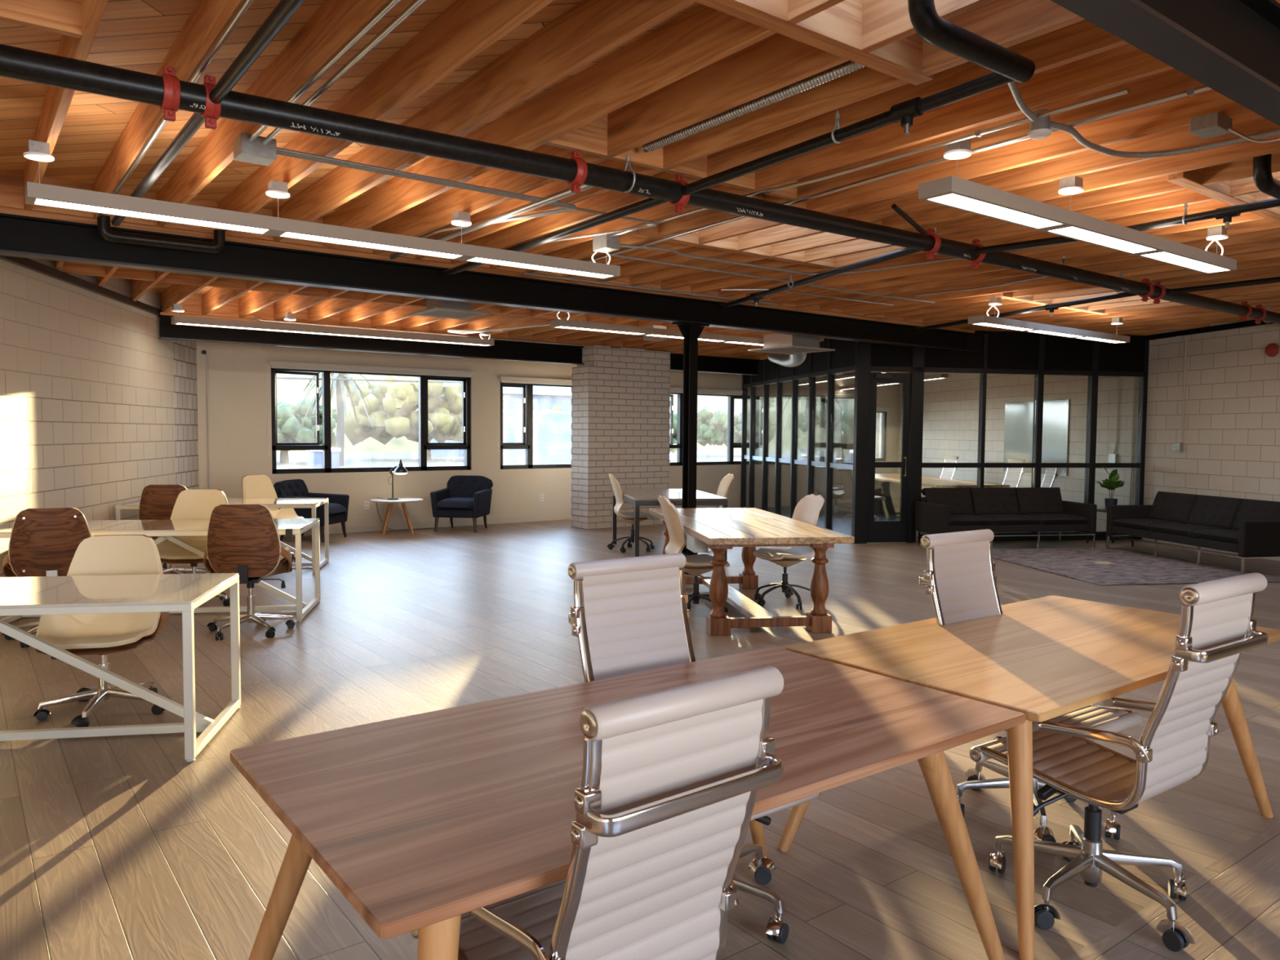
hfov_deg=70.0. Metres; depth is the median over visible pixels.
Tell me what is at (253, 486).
backrest
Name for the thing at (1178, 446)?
electrical box
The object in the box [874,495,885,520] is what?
chair
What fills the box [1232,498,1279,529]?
cushion
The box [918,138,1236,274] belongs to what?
linear pendant light
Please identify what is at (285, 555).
seat cushion
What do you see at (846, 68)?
conduit
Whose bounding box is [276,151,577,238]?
conduit
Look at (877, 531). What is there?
door
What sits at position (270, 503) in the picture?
desk
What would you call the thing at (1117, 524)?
seat cushion
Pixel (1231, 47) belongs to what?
steel beam
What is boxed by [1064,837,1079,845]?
hood
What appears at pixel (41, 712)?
hood
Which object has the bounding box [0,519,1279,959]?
floor
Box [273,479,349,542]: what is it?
armchair
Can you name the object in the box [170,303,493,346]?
linear pendant light
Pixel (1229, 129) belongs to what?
conduit
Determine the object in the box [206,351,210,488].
conduit
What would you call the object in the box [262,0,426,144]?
conduit
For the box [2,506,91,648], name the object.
shell chair
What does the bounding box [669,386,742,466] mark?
window
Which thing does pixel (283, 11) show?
pipe
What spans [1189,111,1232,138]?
junction box
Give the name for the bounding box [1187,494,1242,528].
cushion
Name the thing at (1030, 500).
cushion
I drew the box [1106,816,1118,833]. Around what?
hood
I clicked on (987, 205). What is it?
diffuser
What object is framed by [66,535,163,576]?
backrest
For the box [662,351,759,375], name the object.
steel beam
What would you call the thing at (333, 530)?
baseboard
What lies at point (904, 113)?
pipe
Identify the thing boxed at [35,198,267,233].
diffuser
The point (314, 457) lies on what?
bin
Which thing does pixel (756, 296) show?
pipe
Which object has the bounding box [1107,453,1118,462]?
switch box
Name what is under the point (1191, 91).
conduit
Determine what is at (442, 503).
seat cushion
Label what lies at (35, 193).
linear pendant light
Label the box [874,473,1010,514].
meeting table
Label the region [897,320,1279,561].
wall
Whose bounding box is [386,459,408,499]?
desk lamp
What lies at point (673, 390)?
roller blind
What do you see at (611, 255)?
conduit
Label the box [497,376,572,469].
window
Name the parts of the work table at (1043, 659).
leg, leg, leg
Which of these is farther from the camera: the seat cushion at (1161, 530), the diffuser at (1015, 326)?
the seat cushion at (1161, 530)
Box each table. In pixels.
[230,647,1026,959]
[369,497,423,535]
[612,488,728,560]
[648,507,854,635]
[777,595,1279,959]
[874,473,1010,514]
[1086,508,1133,546]
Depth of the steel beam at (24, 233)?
7.92 m
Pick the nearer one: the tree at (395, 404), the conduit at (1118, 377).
the conduit at (1118, 377)
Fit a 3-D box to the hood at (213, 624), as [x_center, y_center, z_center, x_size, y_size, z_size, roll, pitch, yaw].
[-3.231,1.093,6.916,0.080,0.046,0.044,1,3,6]
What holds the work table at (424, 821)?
on the floor
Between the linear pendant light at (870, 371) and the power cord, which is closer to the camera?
the power cord
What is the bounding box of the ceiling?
[0,0,1279,373]
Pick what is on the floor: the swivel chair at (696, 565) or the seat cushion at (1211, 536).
the swivel chair at (696, 565)
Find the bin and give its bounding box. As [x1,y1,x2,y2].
[305,447,340,468]
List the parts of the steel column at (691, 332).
plate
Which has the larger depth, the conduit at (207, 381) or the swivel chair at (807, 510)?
the conduit at (207, 381)
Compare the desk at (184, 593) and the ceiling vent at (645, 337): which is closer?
the desk at (184, 593)
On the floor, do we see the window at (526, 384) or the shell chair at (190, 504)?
the shell chair at (190, 504)
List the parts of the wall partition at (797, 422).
pane, pane, pane, pane, header panel, pane, pane, pane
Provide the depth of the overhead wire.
39.42 m
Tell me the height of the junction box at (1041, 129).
0.112 m
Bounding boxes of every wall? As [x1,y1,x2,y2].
[0,257,199,619]
[196,341,899,527]
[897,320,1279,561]
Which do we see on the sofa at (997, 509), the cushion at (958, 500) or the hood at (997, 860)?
the cushion at (958, 500)
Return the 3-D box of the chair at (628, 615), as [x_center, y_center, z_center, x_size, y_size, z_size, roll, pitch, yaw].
[0.168,0.826,2.942,0.663,1.090,0.726,-2,4,-36]
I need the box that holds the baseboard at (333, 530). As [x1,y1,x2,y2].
[279,515,534,537]
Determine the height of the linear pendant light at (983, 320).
0.300 m
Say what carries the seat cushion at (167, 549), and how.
on the shell chair at (190, 504)
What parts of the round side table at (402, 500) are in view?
leg, leg, leg, leg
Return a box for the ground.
[275,449,741,468]
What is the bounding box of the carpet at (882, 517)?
[874,514,1053,533]
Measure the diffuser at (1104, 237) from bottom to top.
0.012 m
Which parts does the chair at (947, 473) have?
frame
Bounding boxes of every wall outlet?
[364,501,368,509]
[540,493,543,501]
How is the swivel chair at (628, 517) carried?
on the floor
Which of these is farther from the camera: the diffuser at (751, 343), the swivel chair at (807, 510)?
the diffuser at (751, 343)
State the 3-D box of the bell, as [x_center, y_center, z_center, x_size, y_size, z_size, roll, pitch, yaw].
[7.799,-1.605,11.271,0.090,0.170,0.170,0,3,-10]
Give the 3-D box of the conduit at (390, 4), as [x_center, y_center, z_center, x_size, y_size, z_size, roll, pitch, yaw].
[0.276,-1.539,1.625,0.023,0.024,7.400,-2,4,-37]
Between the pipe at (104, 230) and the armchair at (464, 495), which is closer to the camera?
the pipe at (104, 230)
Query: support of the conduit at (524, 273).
attached to the ceiling
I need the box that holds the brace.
[891,204,927,235]
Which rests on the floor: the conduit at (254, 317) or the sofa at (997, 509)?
the sofa at (997, 509)
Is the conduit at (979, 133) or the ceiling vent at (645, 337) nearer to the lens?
the conduit at (979, 133)
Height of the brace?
0.097 m
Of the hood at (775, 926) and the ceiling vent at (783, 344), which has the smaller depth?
the hood at (775, 926)
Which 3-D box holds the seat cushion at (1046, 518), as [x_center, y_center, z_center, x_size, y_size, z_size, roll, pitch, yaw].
[5.701,0.537,12.572,0.685,0.112,0.580,0,3,-10]
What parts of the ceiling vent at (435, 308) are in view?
frame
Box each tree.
[276,396,337,463]
[300,372,376,466]
[344,375,504,460]
[542,405,561,411]
[669,413,677,453]
[697,405,742,456]
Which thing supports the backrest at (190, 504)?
on the shell chair at (190, 504)
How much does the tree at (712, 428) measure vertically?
3.750 m
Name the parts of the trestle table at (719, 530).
leg, cross rail, leg, leg, cross rail, leg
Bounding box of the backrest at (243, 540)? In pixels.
[206,503,280,577]
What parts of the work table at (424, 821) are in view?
leg, leg, leg, leg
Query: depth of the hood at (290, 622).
7.00 m
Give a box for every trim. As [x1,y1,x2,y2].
[0,255,161,315]
[1146,320,1275,340]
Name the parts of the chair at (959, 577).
frame, lever, frame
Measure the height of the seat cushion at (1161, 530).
0.112 m
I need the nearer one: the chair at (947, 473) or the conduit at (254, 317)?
the conduit at (254, 317)
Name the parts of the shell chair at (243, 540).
plate, lever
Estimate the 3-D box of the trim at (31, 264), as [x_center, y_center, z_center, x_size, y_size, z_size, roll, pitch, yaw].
[-4.347,-1.580,3.322,0.062,0.070,18.217,0,3,-10]
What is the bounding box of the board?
[1003,399,1069,475]
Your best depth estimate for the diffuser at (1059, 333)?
10.58 m
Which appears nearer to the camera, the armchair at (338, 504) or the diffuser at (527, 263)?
the diffuser at (527, 263)
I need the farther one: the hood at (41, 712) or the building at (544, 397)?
the building at (544, 397)
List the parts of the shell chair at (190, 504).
lever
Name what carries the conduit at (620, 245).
attached to the ceiling
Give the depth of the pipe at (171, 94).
4.49 m
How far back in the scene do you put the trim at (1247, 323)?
12.27 m
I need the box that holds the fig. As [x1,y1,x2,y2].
[1095,466,1124,510]
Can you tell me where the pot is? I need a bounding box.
[1104,497,1117,510]
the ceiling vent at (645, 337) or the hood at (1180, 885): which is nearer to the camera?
the hood at (1180, 885)
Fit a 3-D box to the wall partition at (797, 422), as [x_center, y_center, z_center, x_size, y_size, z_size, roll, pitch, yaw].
[2.585,-0.762,15.549,0.101,3.000,5.750,0,3,-10]
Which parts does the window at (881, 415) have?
pane, frame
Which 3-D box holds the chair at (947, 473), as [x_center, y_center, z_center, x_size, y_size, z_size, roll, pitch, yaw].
[5.737,0.090,17.681,0.726,1.110,0.670,0,3,-10]
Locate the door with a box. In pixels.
[866,372,911,542]
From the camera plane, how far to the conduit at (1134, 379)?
13.70 m
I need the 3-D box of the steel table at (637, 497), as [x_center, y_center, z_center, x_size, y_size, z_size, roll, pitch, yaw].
[0.335,0.545,11.714,1.120,0.750,1.820,0,3,-10]
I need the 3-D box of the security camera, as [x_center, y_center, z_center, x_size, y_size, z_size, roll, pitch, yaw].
[-5.877,-1.718,12.299,0.070,0.070,0.095,-2,4,-37]
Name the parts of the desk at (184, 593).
frame, leg, rail, leg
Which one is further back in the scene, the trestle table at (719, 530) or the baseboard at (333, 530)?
the baseboard at (333, 530)
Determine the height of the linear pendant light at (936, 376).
0.346 m
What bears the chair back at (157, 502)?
on the shell chair at (157, 502)
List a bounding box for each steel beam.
[0,207,977,351]
[158,311,584,364]
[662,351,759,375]
[1050,0,1279,126]
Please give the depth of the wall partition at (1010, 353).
13.02 m
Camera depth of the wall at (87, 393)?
8.84 m
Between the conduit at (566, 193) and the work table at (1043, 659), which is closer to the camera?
the work table at (1043, 659)
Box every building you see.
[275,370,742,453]
[430,380,572,456]
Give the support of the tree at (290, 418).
on the ground
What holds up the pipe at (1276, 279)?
attached to the pipe at (171, 94)
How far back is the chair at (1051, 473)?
14.16 m
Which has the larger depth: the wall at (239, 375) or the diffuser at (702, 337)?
the wall at (239, 375)
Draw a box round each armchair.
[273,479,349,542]
[430,475,493,533]
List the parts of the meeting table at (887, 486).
leg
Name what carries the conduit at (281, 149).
attached to the ceiling
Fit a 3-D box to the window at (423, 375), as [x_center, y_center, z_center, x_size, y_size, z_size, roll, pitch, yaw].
[-4.026,-0.924,13.904,3.193,1.595,0.306,-2,4,-37]
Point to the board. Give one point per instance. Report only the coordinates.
(1019, 416)
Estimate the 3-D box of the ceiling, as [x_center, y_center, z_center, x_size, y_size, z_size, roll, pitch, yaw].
[1.915,-1.941,7.772,26.500,0.424,17.070,-2,4,-37]
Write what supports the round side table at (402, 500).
on the floor
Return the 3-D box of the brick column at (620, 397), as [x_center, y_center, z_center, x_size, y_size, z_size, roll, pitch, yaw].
[-0.302,-0.695,14.947,1.644,2.885,0.490,-2,4,-37]
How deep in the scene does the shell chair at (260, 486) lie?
10.84 m
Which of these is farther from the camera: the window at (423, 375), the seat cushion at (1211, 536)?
the window at (423, 375)
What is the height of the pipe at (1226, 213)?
0.206 m
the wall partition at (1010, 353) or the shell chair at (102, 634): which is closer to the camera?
the shell chair at (102, 634)
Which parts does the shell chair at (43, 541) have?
plate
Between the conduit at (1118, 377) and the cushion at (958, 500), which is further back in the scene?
the conduit at (1118, 377)
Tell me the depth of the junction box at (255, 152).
4.62 m
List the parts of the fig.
stem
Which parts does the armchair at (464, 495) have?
leg, arm, leg, seat, leg, arm, leg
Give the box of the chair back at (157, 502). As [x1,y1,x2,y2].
[138,484,186,519]
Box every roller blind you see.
[268,360,475,377]
[498,376,572,385]
[670,386,742,395]
[876,406,891,411]
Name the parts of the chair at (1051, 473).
frame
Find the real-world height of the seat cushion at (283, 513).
0.210 m
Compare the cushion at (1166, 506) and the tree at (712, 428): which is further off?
the tree at (712, 428)
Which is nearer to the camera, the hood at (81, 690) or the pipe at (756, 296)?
the hood at (81, 690)
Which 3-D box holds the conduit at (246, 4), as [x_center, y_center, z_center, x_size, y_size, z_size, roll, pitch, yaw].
[-0.785,-1.596,2.388,0.023,0.024,9.900,-2,4,-37]
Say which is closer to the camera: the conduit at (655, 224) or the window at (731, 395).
the conduit at (655, 224)
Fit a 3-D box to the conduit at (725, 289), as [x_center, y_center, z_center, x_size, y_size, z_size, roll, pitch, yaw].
[1.870,-1.920,9.539,2.243,0.022,0.283,-1,3,-27]
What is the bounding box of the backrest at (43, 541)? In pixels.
[8,506,91,577]
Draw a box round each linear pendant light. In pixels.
[22,139,620,279]
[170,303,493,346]
[550,311,763,346]
[870,371,889,373]
[876,373,948,386]
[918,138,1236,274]
[968,297,1129,343]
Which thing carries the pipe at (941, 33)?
attached to the pipe at (904, 113)
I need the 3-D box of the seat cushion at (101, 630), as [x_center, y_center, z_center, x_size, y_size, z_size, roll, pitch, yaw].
[-2.871,0.747,4.853,0.580,0.196,0.466,0,3,-13]
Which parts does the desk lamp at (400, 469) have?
lamp arm, lamp shade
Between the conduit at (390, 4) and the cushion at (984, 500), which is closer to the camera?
the conduit at (390, 4)
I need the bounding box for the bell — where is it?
[1265,342,1279,356]
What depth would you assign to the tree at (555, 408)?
48.12 m
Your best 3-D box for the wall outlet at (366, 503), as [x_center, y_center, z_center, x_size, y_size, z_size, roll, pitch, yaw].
[-4.129,0.381,13.790,0.076,0.120,0.011,-2,4,-37]
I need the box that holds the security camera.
[200,350,206,355]
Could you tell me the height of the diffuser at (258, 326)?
0.012 m
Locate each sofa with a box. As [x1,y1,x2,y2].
[915,487,1097,549]
[1106,491,1279,574]
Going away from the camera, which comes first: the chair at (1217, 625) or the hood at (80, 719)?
the chair at (1217, 625)
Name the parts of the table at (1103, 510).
leg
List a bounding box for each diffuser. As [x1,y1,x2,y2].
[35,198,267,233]
[176,323,485,345]
[280,231,460,257]
[468,257,610,277]
[557,326,640,334]
[647,334,723,341]
[727,341,763,345]
[929,193,1060,227]
[977,323,1031,330]
[1031,330,1079,337]
[1050,226,1155,253]
[1080,337,1120,342]
[1142,252,1229,272]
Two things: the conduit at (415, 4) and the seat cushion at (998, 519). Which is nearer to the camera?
the conduit at (415, 4)
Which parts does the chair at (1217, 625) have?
lever, frame, armrest, armrest, frame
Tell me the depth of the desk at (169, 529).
7.46 m
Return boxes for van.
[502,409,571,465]
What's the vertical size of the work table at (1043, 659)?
0.758 m
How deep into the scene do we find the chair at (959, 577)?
3.78 m
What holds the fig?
on the table at (1103, 510)
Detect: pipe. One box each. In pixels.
[0,44,1279,324]
[97,215,225,253]
[111,0,305,226]
[441,71,1013,277]
[719,248,922,309]
[907,0,1035,83]
[913,292,1137,332]
[975,198,1279,254]
[1165,276,1279,294]
[1253,153,1279,199]
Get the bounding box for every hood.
[33,708,50,716]
[70,715,90,724]
[76,688,83,693]
[206,622,217,627]
[266,626,275,635]
[285,619,295,625]
[747,857,776,875]
[759,599,765,604]
[765,913,785,936]
[964,768,986,780]
[989,849,1005,869]
[1033,826,1053,839]
[1034,901,1060,919]
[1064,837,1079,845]
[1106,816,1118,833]
[1173,875,1186,896]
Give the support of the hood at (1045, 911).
attached to the chair at (1217, 625)
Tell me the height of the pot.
0.163 m
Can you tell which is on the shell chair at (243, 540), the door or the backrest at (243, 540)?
the backrest at (243, 540)
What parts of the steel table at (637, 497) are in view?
leg, leg, leg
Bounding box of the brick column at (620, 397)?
[570,345,671,529]
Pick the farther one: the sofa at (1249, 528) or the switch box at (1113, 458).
the switch box at (1113, 458)
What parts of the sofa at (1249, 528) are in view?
leg, arm, leg, seat frame, chrome rail, leg, leg, arm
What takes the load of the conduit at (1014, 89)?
attached to the ceiling
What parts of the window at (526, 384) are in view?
blind cord, casement sash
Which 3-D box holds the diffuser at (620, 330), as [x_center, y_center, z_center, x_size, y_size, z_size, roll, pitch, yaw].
[-0.450,-1.741,10.595,1.183,0.012,0.146,-2,4,-37]
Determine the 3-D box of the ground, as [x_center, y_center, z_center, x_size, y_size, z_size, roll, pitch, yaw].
[-54.466,-6.732,155.305,400.000,0.001,286.130,-2,4,-37]
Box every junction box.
[233,133,276,165]
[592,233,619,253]
[1027,109,1052,139]
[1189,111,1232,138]
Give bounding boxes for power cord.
[376,497,432,530]
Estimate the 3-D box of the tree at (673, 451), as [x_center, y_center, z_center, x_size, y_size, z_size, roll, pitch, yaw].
[-0.013,-2.681,54.938,5.596,3.041,5.598,1,3,2]
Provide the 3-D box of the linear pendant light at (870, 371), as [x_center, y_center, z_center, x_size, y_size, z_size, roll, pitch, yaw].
[3.531,-1.998,16.389,0.140,0.396,4.000,0,3,-10]
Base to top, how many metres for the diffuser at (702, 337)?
0.012 m
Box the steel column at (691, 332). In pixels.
[671,321,709,574]
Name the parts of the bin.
lid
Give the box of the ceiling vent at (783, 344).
[747,333,835,354]
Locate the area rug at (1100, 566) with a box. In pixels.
[991,547,1279,585]
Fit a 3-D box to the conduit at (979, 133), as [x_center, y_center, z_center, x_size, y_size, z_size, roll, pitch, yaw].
[0.918,-1.720,5.296,0.063,0.032,3.701,-2,4,-38]
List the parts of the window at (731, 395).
casement sash, casement sash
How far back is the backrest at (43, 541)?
6.36 m
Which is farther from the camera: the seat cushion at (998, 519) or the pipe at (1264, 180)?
the seat cushion at (998, 519)
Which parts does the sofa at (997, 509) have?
leg, arm, frame, chrome rail, seat frame, leg, leg, arm, leg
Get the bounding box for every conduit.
[95,0,253,218]
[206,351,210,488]
[248,0,400,142]
[252,316,595,346]
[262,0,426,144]
[276,146,575,238]
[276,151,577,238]
[276,152,657,243]
[389,184,592,259]
[447,320,582,333]
[523,271,777,305]
[584,85,1212,262]
[608,253,935,303]
[610,87,1129,237]
[619,240,1080,275]
[642,60,864,152]
[720,288,893,306]
[915,255,1065,296]
[1007,80,1279,157]
[1112,376,1119,453]
[1128,377,1135,505]
[1177,335,1186,441]
[1227,127,1279,142]
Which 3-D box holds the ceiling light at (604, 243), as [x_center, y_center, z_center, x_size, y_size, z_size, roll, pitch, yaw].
[-0.253,-1.770,6.817,0.120,0.110,0.180,-2,4,-37]
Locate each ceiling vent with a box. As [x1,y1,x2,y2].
[408,297,491,319]
[643,324,666,341]
[747,333,835,354]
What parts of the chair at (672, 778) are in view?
armrest, frame, armrest, frame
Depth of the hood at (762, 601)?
8.05 m
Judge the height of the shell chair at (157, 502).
0.988 m
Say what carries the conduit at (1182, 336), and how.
attached to the wall at (1231, 448)
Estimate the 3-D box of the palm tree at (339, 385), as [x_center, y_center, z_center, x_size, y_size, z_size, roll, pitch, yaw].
[-14.198,-2.924,43.041,3.410,4.560,3.406,-2,4,-37]
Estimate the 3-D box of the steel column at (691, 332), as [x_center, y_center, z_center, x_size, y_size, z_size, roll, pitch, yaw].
[0.540,-0.336,9.917,0.400,2.699,0.200,-2,4,-37]
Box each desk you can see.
[0,518,320,622]
[0,573,240,762]
[115,497,328,573]
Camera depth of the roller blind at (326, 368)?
13.64 m
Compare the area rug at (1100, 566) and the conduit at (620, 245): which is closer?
the conduit at (620, 245)
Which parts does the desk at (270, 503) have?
leg, frame, leg, rail, leg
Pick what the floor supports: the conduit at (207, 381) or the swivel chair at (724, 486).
the swivel chair at (724, 486)
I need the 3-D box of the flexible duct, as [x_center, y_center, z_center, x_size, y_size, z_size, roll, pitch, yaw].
[2.146,-1.871,13.154,0.409,0.477,2.276,1,3,2]
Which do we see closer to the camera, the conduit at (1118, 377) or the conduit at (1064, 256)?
the conduit at (1064, 256)
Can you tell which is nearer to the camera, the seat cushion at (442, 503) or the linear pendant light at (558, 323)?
the linear pendant light at (558, 323)
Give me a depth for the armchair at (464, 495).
13.96 m
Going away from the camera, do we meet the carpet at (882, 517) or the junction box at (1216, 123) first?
the junction box at (1216, 123)
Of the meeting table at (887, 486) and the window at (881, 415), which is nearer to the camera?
the meeting table at (887, 486)
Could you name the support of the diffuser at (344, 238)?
attached to the linear pendant light at (35, 193)
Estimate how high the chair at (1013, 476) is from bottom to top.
1.110 m
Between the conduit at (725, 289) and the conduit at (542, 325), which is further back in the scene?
the conduit at (542, 325)
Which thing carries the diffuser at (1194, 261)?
attached to the linear pendant light at (953, 192)
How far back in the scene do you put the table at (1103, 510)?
12.76 m
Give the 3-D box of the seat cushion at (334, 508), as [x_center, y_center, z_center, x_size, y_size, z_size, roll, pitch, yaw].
[-4.540,0.400,12.779,0.708,0.140,0.640,1,3,10]
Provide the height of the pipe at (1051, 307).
0.130 m
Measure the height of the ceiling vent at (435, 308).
0.200 m
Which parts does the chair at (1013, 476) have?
frame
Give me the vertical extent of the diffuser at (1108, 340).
0.012 m
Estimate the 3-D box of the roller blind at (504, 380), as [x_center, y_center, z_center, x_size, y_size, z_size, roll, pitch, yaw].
[-1.311,-1.687,15.773,2.510,0.103,0.090,-2,4,-37]
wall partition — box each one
[740,337,855,535]
[851,330,1149,543]
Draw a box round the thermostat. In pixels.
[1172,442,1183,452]
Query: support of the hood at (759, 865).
attached to the chair at (628, 615)
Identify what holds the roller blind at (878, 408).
attached to the wall at (239, 375)
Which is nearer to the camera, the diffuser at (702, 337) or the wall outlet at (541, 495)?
the diffuser at (702, 337)
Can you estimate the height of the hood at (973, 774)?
0.062 m
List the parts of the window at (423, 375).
blind cord, casement sash, casement sash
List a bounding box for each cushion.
[35,612,160,648]
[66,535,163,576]
[156,536,206,559]
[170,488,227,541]
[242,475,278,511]
[270,507,304,518]
[279,546,292,563]
[328,502,346,515]
[435,497,473,509]
[920,487,973,515]
[948,514,996,526]
[969,487,1019,515]
[977,514,1044,525]
[1015,487,1064,514]
[1023,513,1090,524]
[1111,518,1182,531]
[1148,491,1197,523]
[1149,523,1226,537]
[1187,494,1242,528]
[1191,528,1239,544]
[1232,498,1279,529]
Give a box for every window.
[267,360,475,474]
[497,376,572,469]
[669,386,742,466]
[875,406,891,461]
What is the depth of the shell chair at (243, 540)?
6.61 m
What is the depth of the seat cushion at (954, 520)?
12.09 m
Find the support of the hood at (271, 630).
attached to the shell chair at (243, 540)
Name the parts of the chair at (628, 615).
frame, frame, lever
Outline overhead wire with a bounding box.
[276,377,462,382]
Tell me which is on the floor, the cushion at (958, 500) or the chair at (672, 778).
the chair at (672, 778)
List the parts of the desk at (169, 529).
rail, frame, leg, rail, leg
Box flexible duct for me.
[767,352,806,367]
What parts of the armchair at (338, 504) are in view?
arm, leg, arm, seat, leg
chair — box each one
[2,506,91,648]
[33,534,168,727]
[137,484,206,573]
[156,488,230,606]
[203,503,295,640]
[242,474,304,561]
[410,666,783,959]
[567,552,820,943]
[606,473,654,552]
[657,495,729,613]
[716,473,733,507]
[752,493,824,608]
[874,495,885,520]
[919,528,1142,842]
[939,455,959,479]
[968,572,1267,951]
[1002,458,1026,487]
[1040,461,1059,532]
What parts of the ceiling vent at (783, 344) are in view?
frame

